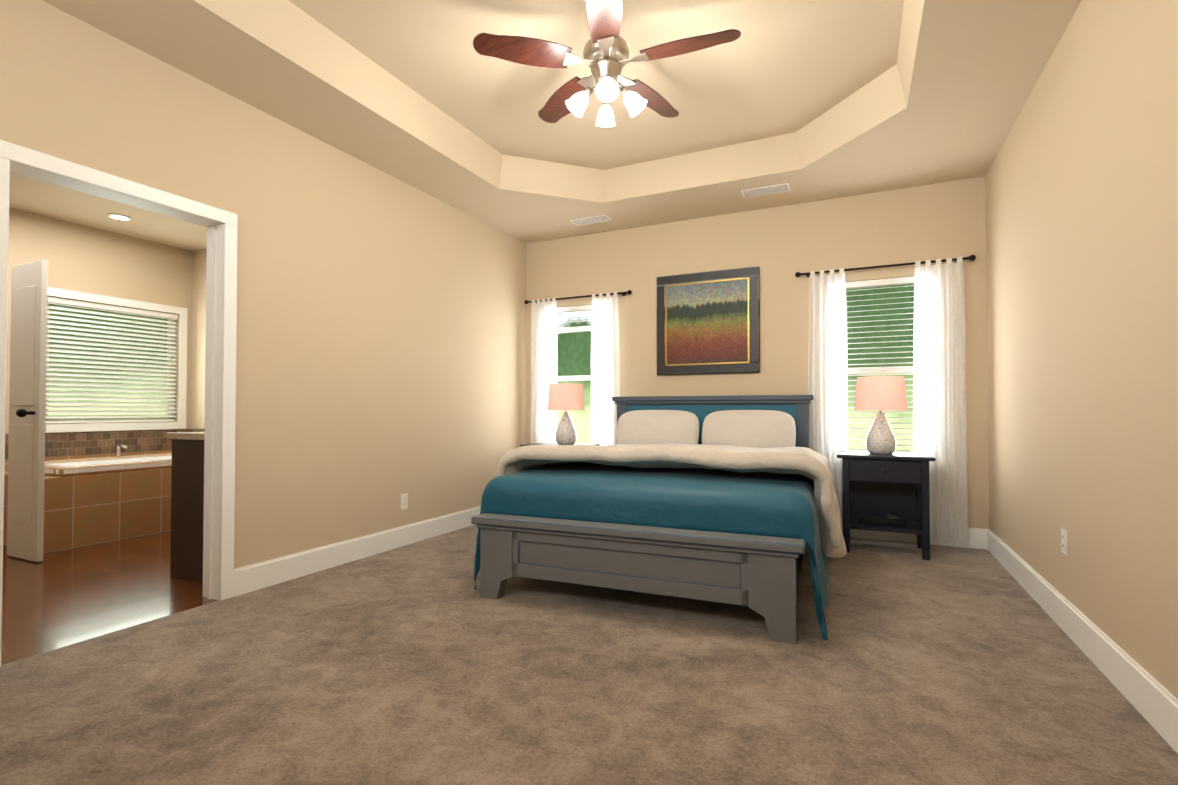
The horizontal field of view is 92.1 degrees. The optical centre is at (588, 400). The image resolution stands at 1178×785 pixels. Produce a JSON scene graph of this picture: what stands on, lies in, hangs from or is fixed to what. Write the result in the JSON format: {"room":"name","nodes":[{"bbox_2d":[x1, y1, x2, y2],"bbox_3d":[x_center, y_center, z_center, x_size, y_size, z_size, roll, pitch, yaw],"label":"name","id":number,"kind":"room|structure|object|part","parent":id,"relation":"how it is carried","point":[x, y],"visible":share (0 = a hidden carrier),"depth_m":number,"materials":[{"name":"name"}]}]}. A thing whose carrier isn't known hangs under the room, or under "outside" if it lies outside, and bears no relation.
{"room":"bedroom","nodes":[
{"label":"bedroom","id":0,"kind":"room"},
{"bbox_2d":[5,208,192,433],"bbox_3d":[-4.915,-0.285,4.294,0.150,2.760,3.800,0,-1,25],"label":"wall","id":1,"kind":"structure","parent":0,"point":[83,258],"depth_m":5.17,"materials":[{"name":"beige paint"}]},
{"bbox_2d":[45,287,187,432],"bbox_3d":[-4.409,-0.333,5.284,0.140,1.230,1.180,0,-1,25],"label":"bathroom window","id":2,"kind":"structure","parent":1,"relation":"in","point":[60,423],"depth_m":5.25,"materials":[{"name":"white plastic"}]},
{"bbox_2d":[9,172,206,250],"bbox_3d":[-3.568,-1.626,3.680,3.130,0.100,3.800,0,-1,25],"label":"ceiling","id":3,"kind":"structure","parent":0,"point":[34,196],"depth_m":4.74,"materials":[{"name":"paint"}]},
{"bbox_2d":[106,213,131,220],"bbox_3d":[-3.986,-1.552,4.817,0.170,0.008,0.170,0,-1,25],"label":"recessed light","id":4,"kind":"object","parent":3,"relation":"in","point":[119,217],"visible":0.98,"depth_m":4.81,"materials":[{"name":"white glass"}]},
{"bbox_2d":[1,531,218,664],"bbox_3d":[-3.513,1.133,3.607,3.250,0.100,3.800,0,-1,25],"label":"floor","id":5,"kind":"structure","parent":0,"point":[53,600],"depth_m":3.16,"materials":[{"name":"brown wood"}]},
{"bbox_2d":[7,260,47,561],"bbox_3d":[-3.880,0.068,3.856,0.430,2.022,0.128,0,-1,25],"label":"bathroom door","id":6,"kind":"structure","parent":5,"relation":"on","point":[27,412],"depth_m":3.85,"materials":[{"name":"white wood"}]},
{"bbox_2d":[3,429,204,552],"bbox_3d":[-3.994,0.693,4.936,0.948,0.826,1.518,0,-1,25],"label":"bathtub","id":7,"kind":"object","parent":5,"relation":"on","point":[103,486],"visible":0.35,"depth_m":4.53,"materials":[{"name":"brown tile"}]},
{"bbox_2d":[167,432,203,582],"bbox_3d":[-2.003,0.600,4.018,0.617,0.980,1.477,0,-1,25],"label":"bathroom vanity","id":8,"kind":"object","parent":5,"relation":"on","point":[187,508],"visible":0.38,"depth_m":3.41,"materials":[{"name":"brown wood"}]},
{"bbox_2d":[190,249,206,428],"bbox_3d":[-2.720,-0.268,5.275,2.980,2.760,0.150,0,-1,25],"label":"wall","id":9,"kind":"structure","parent":0,"point":[198,340],"depth_m":5.80,"materials":[{"name":"beige paint"}]},
{"bbox_2d":[0,0,525,568],"bbox_3d":[-1.981,0.001,3.206,0.120,4.150,5.950,0,-1,25],"label":"wall","id":10,"kind":"structure","parent":0,"point":[380,346],"depth_m":3.60,"materials":[{"name":"beige paint"}]},
{"bbox_2d":[0,140,237,666],"bbox_3d":[-2.223,0.018,2.695,0.160,2.100,1.000,0,-1,25],"label":"door frame","id":11,"kind":"structure","parent":10,"relation":"attached to","point":[221,225],"depth_m":3.06,"materials":[{"name":"wood"}]},
{"bbox_2d":[234,506,480,596],"bbox_3d":[-1.306,1.024,4.457,0.016,0.147,3.000,0,-1,25],"label":"baseboard","id":12,"kind":"structure","parent":10,"relation":"attached to","point":[253,577],"depth_m":3.74,"materials":[{"name":"white wood"}]},
{"bbox_2d":[400,493,407,509],"bbox_3d":[-1.395,0.765,4.282,0.008,0.116,0.072,0,-1,25],"label":"electrical outlet","id":13,"kind":"object","parent":10,"relation":"attached to","point":[403,501],"visible":1,"depth_m":4.27,"materials":[{"name":"white plastic"}]},
{"bbox_2d":[42,0,1081,242],"bbox_3d":[-0.100,-1.812,2.431,3.970,0.250,5.800,0,-1,25],"label":"ceiling","id":14,"kind":"structure","parent":0,"point":[812,100],"depth_m":3.35,"materials":[{"name":"paint"}]},
{"bbox_2d":[570,215,611,225],"bbox_3d":[0.018,-1.634,5.171,0.360,0.012,0.160,0,-1,25],"label":"ceiling vent","id":15,"kind":"object","parent":14,"relation":"in","point":[591,220],"visible":1,"depth_m":5.15,"materials":[{"name":"white plastic"}]},
{"bbox_2d":[473,0,740,126],"bbox_3d":[0.132,-1.650,2.853,1.229,0.560,1.258,0,-1,25],"label":"fan","id":16,"kind":"object","parent":14,"relation":"hanging from","point":[606,53],"visible":1,"depth_m":2.78,"materials":[{"name":"brown wood"}]},
{"bbox_2d":[741,183,790,197],"bbox_3d":[1.389,-1.646,4.467,0.360,0.012,0.160,0,-1,25],"label":"ceiling vent","id":17,"kind":"object","parent":14,"relation":"in","point":[772,189],"visible":1,"depth_m":4.45,"materials":[{"name":"white plastic"}]},
{"bbox_2d":[0,524,1177,784],"bbox_3d":[-0.033,1.112,2.349,4.120,0.100,6.100,0,-1,25],"label":"floor carpet","id":18,"kind":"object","parent":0,"point":[422,662],"visible":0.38,"depth_m":2.07,"materials":[{"name":"brown carpet"}]},
{"bbox_2d":[520,442,599,446],"bbox_3d":[-0.269,0.762,5.271,0.610,0.700,0.450,0,-1,25],"label":"nightstand","id":19,"kind":"object","parent":18,"relation":"on","point":[545,443],"visible":0.02,"depth_m":5.26,"materials":[{"name":"black wood"}]},
{"bbox_2d":[547,382,584,444],"bbox_3d":[-0.213,0.120,5.272,0.346,0.581,0.346,0,-1,25],"label":"lamp","id":20,"kind":"object","parent":19,"relation":"on","point":[565,396],"visible":1,"depth_m":5.17,"materials":[{"name":"fabric"}]},
{"bbox_2d":[471,395,846,643],"bbox_3d":[0.608,0.567,3.820,2.023,1.241,2.315,0,-1,23],"label":"bed","id":21,"kind":"object","parent":18,"relation":"on","point":[728,499],"visible":1,"depth_m":2.93,"materials":[{"name":"fabric"}]},
{"bbox_2d":[474,462,828,639],"bbox_3d":[0.594,0.821,3.808,1.874,0.772,2.073,0,-1,23],"label":"comforter","id":22,"kind":"object","parent":21,"relation":"on","point":[717,501],"depth_m":2.90,"materials":[{"name":"teal fabric"}]},
{"bbox_2d":[616,410,698,443],"bbox_3d":[0.564,0.278,4.751,0.720,0.410,0.180,0,-19,23],"label":"pillow","id":23,"kind":"object","parent":21,"relation":"on","point":[638,426],"depth_m":4.68,"materials":[{"name":"beige fabric"}]},
{"bbox_2d":[495,443,846,557],"bbox_3d":[0.602,0.561,3.806,2.034,0.602,1.459,0,-1,23],"label":"blanket","id":24,"kind":"object","parent":21,"relation":"on","point":[807,469],"depth_m":3.19,"materials":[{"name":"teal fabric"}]},
{"bbox_2d":[702,410,795,447],"bbox_3d":[1.247,0.273,4.465,0.720,0.410,0.181,0,-19,22],"label":"pillow","id":25,"kind":"object","parent":21,"relation":"on","point":[747,428],"depth_m":4.39,"materials":[{"name":"beige fabric"}]},
{"bbox_2d":[837,451,935,560],"bbox_3d":[2.145,0.742,4.130,0.610,0.700,0.450,0,-1,25],"label":"nightstand","id":26,"kind":"object","parent":18,"relation":"on","point":[886,492],"visible":0.98,"depth_m":4.07,"materials":[{"name":"black wood"}]},
{"bbox_2d":[855,374,906,453],"bbox_3d":[2.138,0.101,4.161,0.346,0.581,0.346,0,-1,25],"label":"lamp","id":27,"kind":"object","parent":26,"relation":"on","point":[880,393],"visible":1,"depth_m":4.06,"materials":[{"name":"fabric"}]},
{"bbox_2d":[526,176,988,528],"bbox_3d":[1.171,-0.467,5.098,4.270,3.150,0.150,0,-1,25],"label":"wall","id":28,"kind":"structure","parent":0,"point":[780,246],"depth_m":4.80,"materials":[{"name":"beige paint"}]},
{"bbox_2d":[556,305,591,380],"bbox_3d":[-0.092,-0.184,5.660,0.860,1.515,0.155,0,-1,25],"label":"window","id":29,"kind":"structure","parent":28,"relation":"in","point":[565,310],"depth_m":5.68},
{"bbox_2d":[524,290,631,445],"bbox_3d":[-0.127,0.018,5.560,1.174,2.097,0.108,0,-1,25],"label":"curtains","id":30,"kind":"object","parent":28,"relation":"attached to","point":[605,368],"visible":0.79,"depth_m":5.46,"materials":[{"name":"white fabric"}]},
{"bbox_3d":[-0.461,0.046,5.689,0.309,2.045,0.056,0,-1,25],"label":"panel","id":31,"kind":"part","parent":30,"relation":"part of","materials":[{"name":"white fabric"}]},
{"bbox_3d":[0.145,0.041,5.403,0.299,2.045,0.057,0,-1,25],"label":"panel","id":32,"kind":"part","parent":30,"relation":"part of","materials":[{"name":"white fabric"}]},
{"bbox_2d":[656,266,759,374],"bbox_3d":[1.045,-0.687,5.055,0.920,0.910,0.038,0,-1,25],"label":"painting","id":33,"kind":"object","parent":28,"relation":"attached to","point":[708,322],"visible":1,"depth_m":5.04,"materials":[{"name":"paper"}]},
{"bbox_2d":[845,276,913,451],"bbox_3d":[2.321,-0.204,4.519,0.860,1.515,0.155,0,-1,25],"label":"window","id":34,"kind":"structure","parent":28,"relation":"in","point":[897,370],"depth_m":4.51,"materials":[{"name":"white plastic"}]},
{"bbox_2d":[795,255,975,544],"bbox_3d":[2.278,-0.004,4.423,1.254,2.122,0.108,0,-1,25],"label":"curtains","id":35,"kind":"object","parent":28,"relation":"attached to","point":[939,409],"visible":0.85,"depth_m":4.27,"materials":[{"name":"white fabric"}]},
{"bbox_3d":[1.921,0.019,4.563,0.292,2.060,0.056,0,-1,25],"label":"panel","id":36,"kind":"part","parent":35,"relation":"part of","materials":[{"name":"white fabric"}]},
{"bbox_3d":[2.618,0.019,4.233,0.346,2.070,0.056,0,-1,25],"label":"panel","id":37,"kind":"part","parent":35,"relation":"part of","materials":[{"name":"white fabric"}]},
{"bbox_2d":[842,528,985,548],"bbox_3d":[1.118,1.034,5.005,3.930,0.147,0.016,0,-1,25],"label":"baseboard","id":38,"kind":"structure","parent":28,"relation":"attached to","point":[976,536],"depth_m":4.36,"materials":[{"name":"white wood"}]},
{"bbox_2d":[985,0,1177,698],"bbox_3d":[1.730,-0.529,1.460,0.150,3.150,5.950,0,-1,25],"label":"wall","id":39,"kind":"structure","parent":0,"point":[1081,187],"depth_m":2.28,"materials":[{"name":"beige paint"}]},
{"bbox_2d":[1061,528,1067,555],"bbox_3d":[2.207,0.657,2.636,0.008,0.116,0.072,0,-1,25],"label":"electrical outlet","id":40,"kind":"object","parent":39,"relation":"attached to","point":[1064,541],"visible":1,"depth_m":2.62,"materials":[{"name":"white plastic"}]},
{"bbox_2d":[986,529,1177,753],"bbox_3d":[1.687,0.974,1.538,0.016,0.147,5.800,0,-1,25],"label":"baseboard","id":41,"kind":"structure","parent":39,"relation":"attached to","point":[1152,700],"depth_m":2.21,"materials":[{"name":"white wood"}]},
{"label":"outside","id":42,"kind":"structure","parent":0,"visible":0},
{"bbox_2d":[48,304,167,414],"bbox_3d":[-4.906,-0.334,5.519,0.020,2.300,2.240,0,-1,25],"label":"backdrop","id":43,"kind":"structure","parent":42,"point":[106,360],"depth_m":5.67,"materials":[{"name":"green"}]},
{"bbox_2d":[557,310,591,443],"bbox_3d":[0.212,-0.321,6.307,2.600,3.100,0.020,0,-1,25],"label":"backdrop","id":44,"kind":"structure","parent":42,"point":[574,353],"depth_m":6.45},
{"bbox_2d":[845,284,913,452],"bbox_3d":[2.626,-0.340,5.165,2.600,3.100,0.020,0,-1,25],"label":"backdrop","id":45,"kind":"structure","parent":42,"point":[878,296],"depth_m":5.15,"materials":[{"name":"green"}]}
]}

